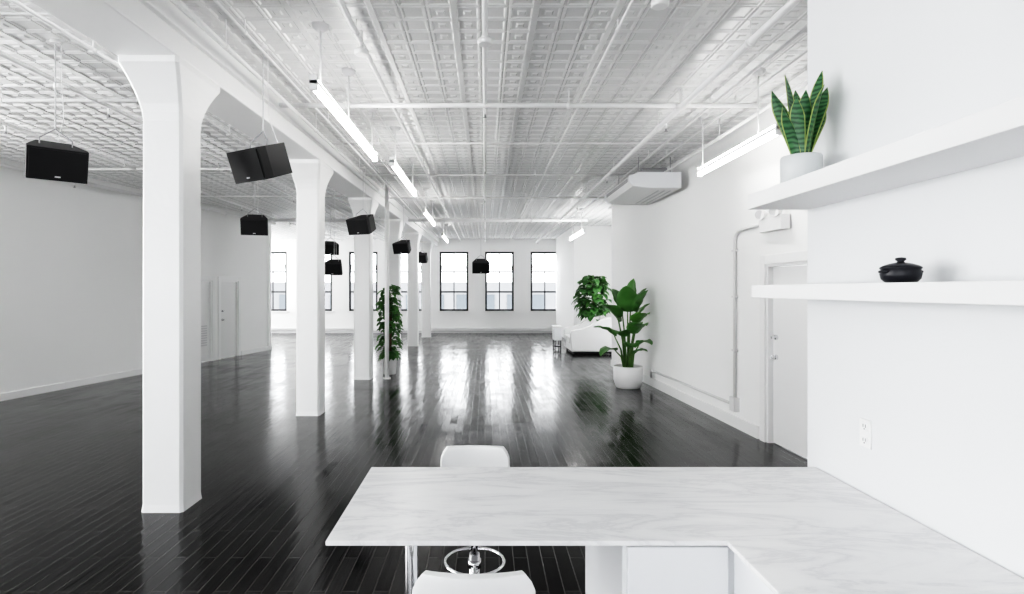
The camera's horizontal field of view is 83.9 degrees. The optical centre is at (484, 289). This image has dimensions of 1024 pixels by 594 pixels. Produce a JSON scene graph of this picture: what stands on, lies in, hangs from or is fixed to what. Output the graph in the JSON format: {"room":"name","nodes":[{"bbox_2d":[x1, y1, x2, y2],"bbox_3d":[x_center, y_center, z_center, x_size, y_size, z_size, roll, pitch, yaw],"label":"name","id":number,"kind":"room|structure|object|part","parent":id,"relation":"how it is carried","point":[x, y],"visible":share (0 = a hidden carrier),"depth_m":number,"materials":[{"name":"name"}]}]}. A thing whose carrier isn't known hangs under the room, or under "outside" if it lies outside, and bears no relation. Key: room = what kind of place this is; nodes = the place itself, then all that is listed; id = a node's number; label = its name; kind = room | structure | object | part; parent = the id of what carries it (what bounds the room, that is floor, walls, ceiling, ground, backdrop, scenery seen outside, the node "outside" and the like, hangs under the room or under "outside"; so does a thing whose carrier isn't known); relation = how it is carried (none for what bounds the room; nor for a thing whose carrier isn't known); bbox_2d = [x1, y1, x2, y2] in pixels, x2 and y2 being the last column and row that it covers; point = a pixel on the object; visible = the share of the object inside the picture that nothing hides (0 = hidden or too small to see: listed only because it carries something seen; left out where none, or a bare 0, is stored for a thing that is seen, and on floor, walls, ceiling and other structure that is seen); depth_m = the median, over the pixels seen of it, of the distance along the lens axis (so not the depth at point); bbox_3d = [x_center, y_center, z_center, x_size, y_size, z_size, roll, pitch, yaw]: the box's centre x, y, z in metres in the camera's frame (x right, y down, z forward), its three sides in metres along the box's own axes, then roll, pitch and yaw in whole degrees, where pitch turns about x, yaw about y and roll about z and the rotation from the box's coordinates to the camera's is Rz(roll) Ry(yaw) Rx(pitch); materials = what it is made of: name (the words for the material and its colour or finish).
{"room":"loft event space","nodes":[
{"label":"loft event space","id":0,"kind":"room"},
{"bbox_2d":[0,158,266,393],"bbox_3d":[-8.410,-0.175,6.617,0.200,3.950,21.518,0,0,10],"label":"wall","id":1,"kind":"structure","parent":0,"point":[71,259],"depth_m":10.71,"materials":[{"name":"paint"}]},
{"bbox_2d":[0,368,142,400],"bbox_3d":[-8.613,1.740,4.798,0.025,0.120,17.662,0,0,10],"label":"baseboard","id":2,"kind":"structure","parent":1,"relation":"attached to","point":[65,385],"depth_m":10.37,"materials":[{"name":"white paint"}]},
{"bbox_2d":[201,276,214,361],"bbox_3d":[-7.074,0.725,14.050,0.165,2.150,1.073,0,0,10],"label":"door","id":3,"kind":"structure","parent":1,"relation":"in","point":[207,287],"depth_m":14.37,"materials":[{"name":"white paint"}]},
{"bbox_2d":[218,276,240,359],"bbox_3d":[-6.876,0.725,15.185,0.165,2.150,0.981,0,0,10],"label":"door","id":4,"kind":"structure","parent":1,"relation":"in","point":[229,288],"depth_m":15.27,"materials":[{"name":"white paint"}]},
{"bbox_2d":[241,346,271,354],"bbox_3d":[-6.587,1.740,16.438,0.025,0.120,1.543,0,0,10],"label":"baseboard","id":5,"kind":"structure","parent":1,"relation":"attached to","point":[244,352],"depth_m":16.34,"materials":[{"name":"white paint"}]},
{"bbox_2d":[267,218,270,349],"bbox_3d":[-8.684,-0.175,17.100,4.433,3.950,0.200,0,0,0],"label":"wall","id":6,"kind":"structure","parent":0,"point":[269,225],"depth_m":17.07,"materials":[{"name":"paint"}]},
{"bbox_2d":[201,196,345,196],"bbox_3d":[-4.950,-2.085,12.400,4.100,0.131,0.043,0,0,0],"label":"ceiling pipe","id":7,"kind":"object","parent":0,"point":[201,196],"depth_m":12.39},
{"bbox_2d":[0,333,807,593],"bbox_3d":[-2.750,1.850,9.950,16.500,0.100,28.300,0,0,0],"label":"floor","id":8,"kind":"structure","parent":0,"point":[276,482],"depth_m":6.26,"materials":[{"name":"black wood"}]},
{"bbox_2d":[118,55,219,512],"bbox_3d":[-2.616,-0.010,4.765,0.476,3.620,0.726,0,0,0],"label":"structural column","id":9,"kind":"structure","parent":8,"relation":"on","point":[174,98],"depth_m":4.60,"materials":[{"name":"paint"}]},
{"bbox_2d":[289,159,332,415],"bbox_3d":[-2.539,-0.010,8.295,0.476,3.620,0.726,0,0,0],"label":"structural column","id":10,"kind":"structure","parent":8,"relation":"on","point":[311,177],"depth_m":8.13,"materials":[{"name":"paint"}]},
{"bbox_2d":[348,198,378,379],"bbox_3d":[-2.467,-0.010,11.565,0.476,3.620,0.726,0,0,0],"label":"structural column","id":11,"kind":"structure","parent":8,"relation":"on","point":[363,244],"depth_m":11.40,"materials":[{"name":"paint"}]},
{"bbox_2d":[383,184,390,379],"bbox_3d":[-1.983,-0.175,11.500,0.160,3.950,0.160,0,0,0],"label":"riser pipe","id":12,"kind":"object","parent":8,"relation":"on","point":[386,377],"visible":0.92,"depth_m":11.46,"materials":[{"name":"metal"}]},
{"bbox_2d":[375,284,403,374],"bbox_3d":[-2.051,0.838,12.227,0.653,1.926,0.639,0,0,4],"label":"pothos","id":13,"kind":"object","parent":8,"relation":"on","point":[394,314],"visible":0.88,"depth_m":12.10,"materials":[{"name":"green plant"}]},
{"bbox_2d":[383,219,404,358],"bbox_3d":[-2.392,-0.010,14.965,0.476,3.620,0.726,0,0,0],"label":"structural column","id":14,"kind":"structure","parent":8,"relation":"on","point":[395,225],"depth_m":14.80,"materials":[{"name":"paint"}]},
{"bbox_2d":[404,232,421,345],"bbox_3d":[-2.317,-0.010,18.365,0.476,3.620,0.726,0,0,0],"label":"structural column","id":15,"kind":"structure","parent":8,"relation":"on","point":[414,237],"depth_m":18.20,"materials":[{"name":"paint"}]},
{"bbox_2d":[419,242,432,336],"bbox_3d":[-2.242,-0.010,21.765,0.476,3.620,0.726,0,0,0],"label":"structural column","id":16,"kind":"structure","parent":8,"relation":"on","point":[426,267],"depth_m":21.60,"materials":[{"name":"paint"}]},
{"bbox_2d":[412,570,535,593],"bbox_3d":[-0.035,1.338,1.953,0.420,0.924,0.453,0,0,0],"label":"bar stool","id":17,"kind":"object","parent":8,"relation":"on","point":[429,582],"visible":1,"depth_m":1.74,"materials":[{"name":"white plastic"}]},
{"bbox_2d":[440,445,509,573],"bbox_3d":[-0.055,1.338,2.997,0.420,0.924,0.453,0,0,0],"label":"bar stool","id":18,"kind":"object","parent":8,"relation":"on","point":[462,455],"visible":0.38,"depth_m":3.17,"materials":[{"name":"white plastic"}]},
{"bbox_3d":[-0.055,1.475,2.980,0.420,0.650,0.420,0,0,0],"label":"stool frame","id":19,"kind":"part","parent":18,"relation":"part of","materials":[{"name":"silver metal"}]},
{"bbox_2d":[552,325,561,350],"bbox_3d":[2.170,1.440,17.150,0.260,0.720,0.540,0,0,0],"label":"side table","id":20,"kind":"object","parent":8,"relation":"on","point":[556,329],"visible":1,"depth_m":16.90,"materials":[{"name":"white laminate"}]},
{"bbox_2d":[563,315,611,354],"bbox_3d":[2.989,1.280,16.455,1.258,1.040,1.410,0,0,0],"label":"sofa","id":21,"kind":"object","parent":8,"relation":"on","point":[582,338],"visible":0.87,"depth_m":15.75,"materials":[{"name":"white fabric"}]},
{"bbox_2d":[594,278,652,388],"bbox_3d":[2.520,0.793,10.439,1.047,2.018,0.831,0,0,11],"label":"potted plant","id":22,"kind":"object","parent":8,"relation":"on","point":[626,375],"visible":1,"depth_m":10.32,"materials":[{"name":"green plant"}]},
{"bbox_2d":[326,467,1023,593],"bbox_3d":[0.540,1.340,1.565,2.210,0.920,2.530,0,0,0],"label":"countertop","id":23,"kind":"structure","parent":8,"relation":"on","point":[642,530],"depth_m":2.14,"materials":[{"name":"white stone"}]},
{"bbox_2d":[0,0,807,238],"bbox_3d":[-2.750,-2.218,9.950,16.500,0.164,28.300,0,0,0],"label":"ceiling","id":24,"kind":"structure","parent":0,"point":[422,51],"depth_m":5.95,"materials":[{"name":"metal"}]},
{"bbox_2d":[0,12,51,15],"bbox_3d":[-5.750,-2.086,4.200,5.700,0.128,0.038,0,0,0],"label":"ceiling pipe","id":25,"kind":"object","parent":24,"relation":"attached to","point":[1,13],"depth_m":4.19,"materials":[{"name":"white metal"}]},
{"bbox_2d":[25,38,88,183],"bbox_3d":[-3.698,-1.536,4.898,0.420,1.228,0.436,0,0,-43],"label":"speaker","id":26,"kind":"object","parent":24,"relation":"hanging from","point":[45,160],"visible":1,"depth_m":4.79},
{"bbox_2d":[53,67,68,90],"bbox_3d":[-4.100,-2.045,5.500,0.120,0.210,0.120,0,0,0],"label":"junction box","id":27,"kind":"object","parent":24,"relation":"attached to","point":[58,85],"depth_m":5.48,"materials":[{"name":"white metal"}]},
{"bbox_2d":[0,87,138,102],"bbox_3d":[-5.550,-2.061,6.000,5.300,0.178,0.059,0,0,0],"label":"ceiling pipe","id":28,"kind":"object","parent":24,"relation":"attached to","point":[2,100],"depth_m":5.98,"materials":[{"name":"white metal"}]},
{"bbox_2d":[0,163,275,224],"bbox_3d":[-7.785,-1.975,6.750,0.081,0.350,19.793,0,0,10],"label":"ceiling pipe","id":29,"kind":"object","parent":24,"relation":"attached to","point":[1,164],"visible":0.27,"depth_m":10.86,"materials":[{"name":"white metal"}]},
{"bbox_2d":[88,163,230,170],"bbox_3d":[-5.250,-2.083,9.600,4.700,0.133,0.049,0,0,0],"label":"ceiling pipe","id":30,"kind":"object","parent":24,"relation":"attached to","point":[218,169],"depth_m":9.59,"materials":[{"name":"white metal"}]},
{"bbox_2d":[0,120,342,240],"bbox_3d":[-5.900,-2.035,11.250,0.059,0.230,24.500,0,0,0],"label":"ceiling pipe","id":31,"kind":"object","parent":24,"relation":"attached to","point":[5,124],"depth_m":8.87,"materials":[{"name":"white metal"}]},
{"bbox_2d":[0,50,384,241],"bbox_3d":[-4.100,-2.015,11.250,0.070,0.270,24.500,0,0,0],"label":"ceiling pipe","id":32,"kind":"object","parent":24,"relation":"attached to","point":[4,55],"depth_m":5.94,"materials":[{"name":"white metal"}]},
{"bbox_2d":[8,0,402,239],"bbox_3d":[-3.100,-2.015,11.250,0.043,0.271,24.500,0,0,0],"label":"ceiling pipe","id":33,"kind":"object","parent":24,"relation":"attached to","point":[91,48],"depth_m":4.43,"materials":[{"name":"white metal"}]},
{"bbox_2d":[28,0,438,245],"bbox_3d":[-2.503,-1.985,9.900,0.580,0.330,27.819,0,0,1],"label":"beam","id":34,"kind":"structure","parent":24,"relation":"attached to","point":[122,27],"depth_m":5.07,"materials":[{"name":"paint"}]},
{"bbox_2d":[240,181,267,235],"bbox_3d":[-3.879,-1.531,9.597,0.420,1.238,0.436,0,0,-17],"label":"speaker","id":35,"kind":"object","parent":24,"relation":"hanging from","point":[250,224],"visible":0.79,"depth_m":9.44},
{"bbox_2d":[226,44,292,183],"bbox_3d":[-1.952,-1.541,4.997,0.420,1.218,0.436,0,0,32],"label":"speaker","id":36,"kind":"object","parent":24,"relation":"hanging from","point":[267,161],"visible":0.96,"depth_m":4.87},
{"bbox_2d":[173,0,379,189],"bbox_3d":[-2.050,-2.024,5.000,0.049,0.252,12.000,0,0,0],"label":"ceiling pipe","id":37,"kind":"object","parent":24,"relation":"attached to","point":[226,46],"depth_m":4.94,"materials":[{"name":"white metal"}]},
{"bbox_2d":[213,0,430,231],"bbox_3d":[-1.900,-2.087,9.500,0.032,0.125,21.000,0,0,0],"label":"ceiling pipe","id":38,"kind":"object","parent":24,"relation":"attached to","point":[217,2],"depth_m":5.45,"materials":[{"name":"white metal"}]},
{"bbox_2d":[325,208,338,254],"bbox_3d":[-4.049,-1.531,14.897,0.420,1.238,0.436,0,0,-17],"label":"speaker","id":39,"kind":"object","parent":24,"relation":"hanging from","point":[331,247],"visible":0.92,"depth_m":14.77},
{"bbox_2d":[325,197,342,274],"bbox_3d":[-3.500,-1.246,13.197,0.420,1.808,0.436,0,0,0],"label":"speaker","id":40,"kind":"object","parent":24,"relation":"hanging from","point":[332,266],"visible":0.8,"depth_m":13.03},
{"bbox_2d":[309,21,377,161],"bbox_3d":[-1.330,-1.850,5.650,0.140,0.600,2.500,0,0,0],"label":"linear pendant light","id":41,"kind":"object","parent":24,"relation":"hanging from","point":[320,27],"visible":0.97,"depth_m":5.11,"materials":[{"name":"white paint"}]},
{"bbox_2d":[346,166,375,234],"bbox_3d":[-2.121,-1.551,9.897,0.420,1.198,0.436,0,0,23],"label":"speaker","id":42,"kind":"object","parent":24,"relation":"hanging from","point":[361,224],"visible":1,"depth_m":9.76},
{"bbox_2d":[354,30,368,57],"bbox_3d":[-1.020,-2.045,4.700,0.120,0.210,0.120,0,0,0],"label":"junction box","id":43,"kind":"object","parent":24,"relation":"attached to","point":[361,52],"depth_m":4.67,"materials":[{"name":"white metal"}]},
{"bbox_2d":[337,0,460,241],"bbox_3d":[-1.020,-2.083,11.360,0.049,0.133,24.720,0,0,0],"label":"ceiling pipe","id":44,"kind":"object","parent":24,"relation":"attached to","point":[354,26],"depth_m":5.62,"materials":[{"name":"white metal"}]},
{"bbox_2d":[392,205,410,253],"bbox_3d":[-2.081,-1.531,14.497,0.420,1.238,0.436,0,0,17],"label":"speaker","id":45,"kind":"object","parent":24,"relation":"hanging from","point":[402,246],"visible":1,"depth_m":14.35},
{"bbox_2d":[389,126,416,196],"bbox_3d":[-1.180,-1.860,8.400,0.140,0.580,2.400,0,0,0],"label":"linear pendant light","id":46,"kind":"object","parent":24,"relation":"hanging from","point":[392,160],"visible":1,"depth_m":7.84,"materials":[{"name":"white paint"}]},
{"bbox_2d":[419,247,427,262],"bbox_3d":[-2.189,-1.531,19.487,0.450,1.238,0.510,0,0,0],"label":"speaker","id":47,"kind":"object","parent":24,"relation":"hanging from","point":[423,258],"visible":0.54,"depth_m":19.32},
{"bbox_2d":[268,213,587,224],"bbox_3d":[-1.875,-1.985,15.800,9.450,0.330,0.121,0,0,0],"label":"ceiling pipe","id":48,"kind":"object","parent":24,"relation":"attached to","point":[272,219],"depth_m":15.76,"materials":[{"name":"white metal"}]},
{"bbox_2d":[422,188,435,225],"bbox_3d":[-1.250,-1.860,12.800,0.140,0.580,2.400,0,0,0],"label":"linear pendant light","id":49,"kind":"object","parent":24,"relation":"hanging from","point":[424,211],"visible":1,"depth_m":12.26,"materials":[{"name":"white paint"}]},
{"bbox_2d":[441,218,448,242],"bbox_3d":[-1.250,-1.860,17.800,0.140,0.580,2.400,0,0,0],"label":"linear pendant light","id":50,"kind":"object","parent":24,"relation":"hanging from","point":[442,234],"visible":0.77,"depth_m":17.48,"materials":[{"name":"white paint"}]},
{"bbox_2d":[472,203,489,273],"bbox_3d":[-0.100,-1.276,13.997,0.420,1.748,0.436,0,0,0],"label":"speaker","id":51,"kind":"object","parent":24,"relation":"hanging from","point":[479,266],"visible":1,"depth_m":13.83},
{"bbox_2d":[477,36,492,46],"bbox_3d":[0.000,-2.045,4.500,0.120,0.210,0.120,0,0,0],"label":"junction box","id":52,"kind":"object","parent":24,"relation":"attached to","point":[484,41],"depth_m":4.46,"materials":[{"name":"white metal"}]},
{"bbox_2d":[481,0,488,242],"bbox_3d":[0.000,-2.015,11.360,0.059,0.270,24.720,0,0,0],"label":"ceiling pipe","id":53,"kind":"object","parent":24,"relation":"attached to","point":[484,2],"depth_m":5.62,"materials":[{"name":"white metal"}]},
{"bbox_2d":[389,193,604,198],"bbox_3d":[0.375,-2.083,12.600,5.150,0.133,0.049,0,0,0],"label":"ceiling pipe","id":54,"kind":"object","parent":24,"relation":"attached to","point":[417,197],"depth_m":12.59,"materials":[{"name":"white metal"}]},
{"bbox_2d":[364,171,632,175],"bbox_3d":[0.450,-2.096,10.200,5.300,0.108,0.038,0,0,0],"label":"ceiling pipe","id":55,"kind":"object","parent":24,"relation":"attached to","point":[535,174],"depth_m":10.19,"materials":[{"name":"white metal"}]},
{"bbox_2d":[332,138,707,144],"bbox_3d":[0.500,-2.097,8.000,5.400,0.105,0.032,0,0,0],"label":"ceiling pipe","id":56,"kind":"object","parent":24,"relation":"hanging from","point":[378,143],"depth_m":7.99,"materials":[{"name":"white metal"}]},
{"bbox_2d":[279,90,787,108],"bbox_3d":[0.525,-2.048,6.100,5.450,0.203,0.070,0,0,0],"label":"ceiling pipe","id":57,"kind":"object","parent":24,"relation":"attached to","point":[344,105],"depth_m":6.08,"materials":[{"name":"white metal"}]},
{"bbox_2d":[510,0,633,239],"bbox_3d":[1.050,-2.097,11.250,0.032,0.105,24.500,0,0,0],"label":"ceiling pipe","id":58,"kind":"object","parent":24,"relation":"hanging from","point":[617,30],"depth_m":5.59,"materials":[{"name":"white metal"}]},
{"bbox_2d":[569,208,585,240],"bbox_3d":[2.550,-1.810,15.800,0.140,0.680,2.400,0,0,0],"label":"linear pendant light","id":59,"kind":"object","parent":24,"relation":"hanging from","point":[583,230],"visible":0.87,"depth_m":15.36,"materials":[{"name":"white paint"}]},
{"bbox_2d":[605,157,680,204],"bbox_3d":[2.667,-1.871,9.825,0.825,0.558,1.810,0,0,0],"label":"air conditioner","id":60,"kind":"object","parent":24,"relation":"hanging from","point":[647,186],"depth_m":9.18,"materials":[{"name":"white plastic"}]},
{"bbox_2d":[651,0,668,10],"bbox_3d":[1.200,-2.045,3.900,0.120,0.210,0.120,0,0,0],"label":"junction box","id":61,"kind":"object","parent":24,"relation":"attached to","point":[657,5],"depth_m":3.88,"materials":[{"name":"white metal"}]},
{"bbox_2d":[535,0,801,242],"bbox_3d":[2.100,-1.995,11.250,0.081,0.310,24.500,0,0,0],"label":"ceiling pipe","id":62,"kind":"object","parent":24,"relation":"hanging from","point":[750,41],"depth_m":5.35,"materials":[{"name":"white metal"}]},
{"bbox_2d":[675,89,686,109],"bbox_3d":[2.100,-2.045,6.100,0.120,0.210,0.120,0,0,0],"label":"junction box","id":63,"kind":"object","parent":24,"relation":"hanging from","point":[678,105],"depth_m":6.09,"materials":[{"name":"white metal"}]},
{"bbox_2d":[561,24,807,227],"bbox_3d":[2.500,-2.085,10.900,0.043,0.131,15.400,0,0,0],"label":"ceiling pipe","id":64,"kind":"object","parent":24,"relation":"hanging from","point":[805,28],"depth_m":5.99,"materials":[{"name":"white metal"}]},
{"bbox_2d":[570,49,807,226],"bbox_3d":[2.780,-2.097,10.900,0.032,0.105,15.400,0,0,0],"label":"ceiling pipe","id":65,"kind":"object","parent":24,"relation":"hanging from","point":[806,51],"depth_m":6.30,"materials":[{"name":"white metal"}]},
{"bbox_2d":[608,79,807,208],"bbox_3d":[2.916,-2.012,8.600,0.112,0.276,9.200,0,0,0],"label":"ceiling pipe","id":66,"kind":"object","parent":24,"relation":"hanging from","point":[805,82],"depth_m":6.69,"materials":[{"name":"white metal"}]},
{"bbox_2d":[696,67,781,176],"bbox_3d":[2.670,-1.780,6.125,0.140,0.740,1.950,0,0,0],"label":"linear pendant light","id":67,"kind":"object","parent":24,"relation":"hanging from","point":[773,131],"visible":0.9,"depth_m":5.77,"materials":[{"name":"white paint"}]},
{"bbox_2d":[271,239,555,330],"bbox_3d":[-2.750,-0.175,23.950,16.300,3.950,0.300,0,0,0],"label":"wall","id":68,"kind":"structure","parent":0,"point":[522,249],"depth_m":23.80,"materials":[{"name":"paint"}]},
{"bbox_2d":[271,252,287,311],"bbox_3d":[-8.900,-0.335,23.825,1.320,2.530,0.190,0,0,0],"label":"window","id":69,"kind":"structure","parent":68,"relation":"in","point":[272,253],"depth_m":23.86,"materials":[{"name":"black"}]},
{"bbox_2d":[325,255,332,311],"bbox_3d":[-7.000,-0.335,23.825,1.320,2.530,0.190,0,0,0],"label":"window","id":70,"kind":"structure","parent":68,"relation":"in","point":[326,310],"depth_m":23.86,"materials":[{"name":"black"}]},
{"bbox_2d":[347,252,377,311],"bbox_3d":[-5.100,-0.335,23.825,1.320,2.530,0.190,0,0,0],"label":"window","id":71,"kind":"structure","parent":68,"relation":"in","point":[350,253],"depth_m":23.86,"materials":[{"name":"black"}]},
{"bbox_2d":[271,328,551,332],"bbox_3d":[-3.865,1.690,23.750,13.670,0.220,0.100,0,0,0],"label":"baseboard","id":72,"kind":"structure","parent":68,"relation":"attached to","point":[271,328],"depth_m":23.77,"materials":[{"name":"grey wood"}]},
{"bbox_2d":[401,252,421,311],"bbox_3d":[-3.200,-0.335,23.825,1.320,2.530,0.190,0,0,0],"label":"window","id":73,"kind":"structure","parent":68,"relation":"in","point":[402,310],"depth_m":23.86,"materials":[{"name":"black"}]},
{"bbox_2d":[438,252,469,311],"bbox_3d":[-1.300,-0.335,23.825,1.320,2.530,0.190,0,0,0],"label":"window","id":74,"kind":"structure","parent":68,"relation":"in","point":[441,253],"depth_m":23.86,"materials":[{"name":"black"}]},
{"bbox_2d":[484,252,514,311],"bbox_3d":[0.607,-0.335,23.825,1.320,2.530,0.190,0,0,0],"label":"window","id":75,"kind":"structure","parent":68,"relation":"in","point":[486,253],"depth_m":23.86,"materials":[{"name":"black"}]},
{"bbox_2d":[529,252,555,311],"bbox_3d":[2.510,-0.335,23.825,1.320,2.530,0.190,0,0,0],"label":"window","id":76,"kind":"structure","parent":68,"relation":"in","point":[543,253],"depth_m":23.86,"materials":[{"name":"black"}]},
{"bbox_2d":[556,226,611,337],"bbox_3d":[4.085,-0.175,21.400,2.230,3.950,4.800,0,0,0],"label":"wall","id":77,"kind":"structure","parent":0,"point":[589,253],"depth_m":19.00,"materials":[{"name":"paint"}]},
{"bbox_2d":[571,275,611,321],"bbox_3d":[3.250,0.667,17.393,1.188,2.268,1.300,0,0,0],"label":"tree","id":78,"kind":"object","parent":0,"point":[589,282],"visible":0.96,"depth_m":17.15,"materials":[{"name":"green plant"}]},
{"bbox_2d":[612,84,807,441],"bbox_3d":[3.354,-0.175,8.205,0.200,3.950,10.612,0,0,-3],"label":"wall","id":79,"kind":"structure","parent":0,"point":[678,246],"depth_m":8.28,"materials":[{"name":"paint"}]},
{"bbox_2d":[611,360,758,438],"bbox_3d":[3.149,1.725,10.189,0.025,0.150,6.627,0,0,-3],"label":"baseboard","id":80,"kind":"structure","parent":79,"relation":"attached to","point":[749,428],"depth_m":8.29,"materials":[{"name":"white paint"}]},
{"bbox_2d":[650,224,758,411],"bbox_3d":[3.208,0.420,8.690,0.080,2.440,3.965,0,0,-2],"label":"conduit","id":81,"kind":"object","parent":79,"relation":"attached to","point":[734,402],"visible":0.96,"depth_m":7.41,"materials":[{"name":"white metal"}]},
{"bbox_2d":[755,210,789,232],"bbox_3d":[3.228,-0.801,6.450,0.194,0.261,0.500,0,0,0],"label":"emergency light","id":82,"kind":"object","parent":79,"relation":"attached to","point":[778,221],"visible":0.84,"depth_m":6.36,"materials":[{"name":"white paint"}]},
{"bbox_2d":[760,250,807,458],"bbox_3d":[3.405,0.695,6.223,0.165,2.210,1.221,0,0,-3],"label":"door","id":83,"kind":"structure","parent":79,"relation":"in","point":[787,319],"depth_m":6.44,"materials":[{"name":"white paint"}]},
{"bbox_2d":[808,0,1023,578],"bbox_3d":[2.677,-0.175,-0.545,2.054,3.950,6.910,0,0,0],"label":"wall","id":84,"kind":"structure","parent":0,"point":[940,386],"depth_m":2.14,"materials":[{"name":"paint"}]},
{"bbox_2d":[860,418,871,449],"bbox_3d":[1.644,0.620,2.460,0.012,0.120,0.072,0,0,0],"label":"wall outlet","id":85,"kind":"object","parent":84,"relation":"attached to","point":[865,425],"visible":1,"depth_m":2.45,"materials":[{"name":"white plastic"}]},
{"bbox_2d":[748,96,1023,209],"bbox_3d":[1.495,-0.448,1.603,0.310,0.075,2.605,0,0,0],"label":"floating shelf","id":86,"kind":"object","parent":84,"relation":"attached to","point":[994,134],"visible":1,"depth_m":1.89,"materials":[{"name":"white paint"}]},
{"bbox_2d":[771,71,828,182],"bbox_3d":[1.495,-0.765,2.703,0.217,0.561,0.243,0,0,40],"label":"potted snake plant","id":87,"kind":"object","parent":86,"relation":"on","point":[802,124],"visible":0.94,"depth_m":2.66,"materials":[{"name":"green plant"}]},
{"bbox_2d":[752,280,1023,305],"bbox_3d":[1.505,0.007,1.603,0.290,0.065,2.605,0,0,0],"label":"floating shelf","id":88,"kind":"object","parent":84,"relation":"attached to","point":[1005,292],"visible":1,"depth_m":1.82,"materials":[{"name":"white paint"}]},
{"bbox_2d":[878,257,923,282],"bbox_3d":[1.505,-0.072,2.060,0.128,0.092,0.128,0,0,42],"label":"clay pot","id":89,"kind":"object","parent":88,"relation":"on","point":[900,271],"visible":0.98,"depth_m":2.02,"materials":[{"name":"black ceramic"}]},
{"label":"outside","id":90,"kind":"structure","parent":0,"visible":0},
{"bbox_2d":[271,282,555,308],"bbox_3d":[-2.700,3.650,36.975,22.600,8.300,2.050,0,0,0],"label":"neighboring building","id":91,"kind":"structure","parent":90,"point":[279,298],"depth_m":36.00,"materials":[{"name":"grey"}]}
]}

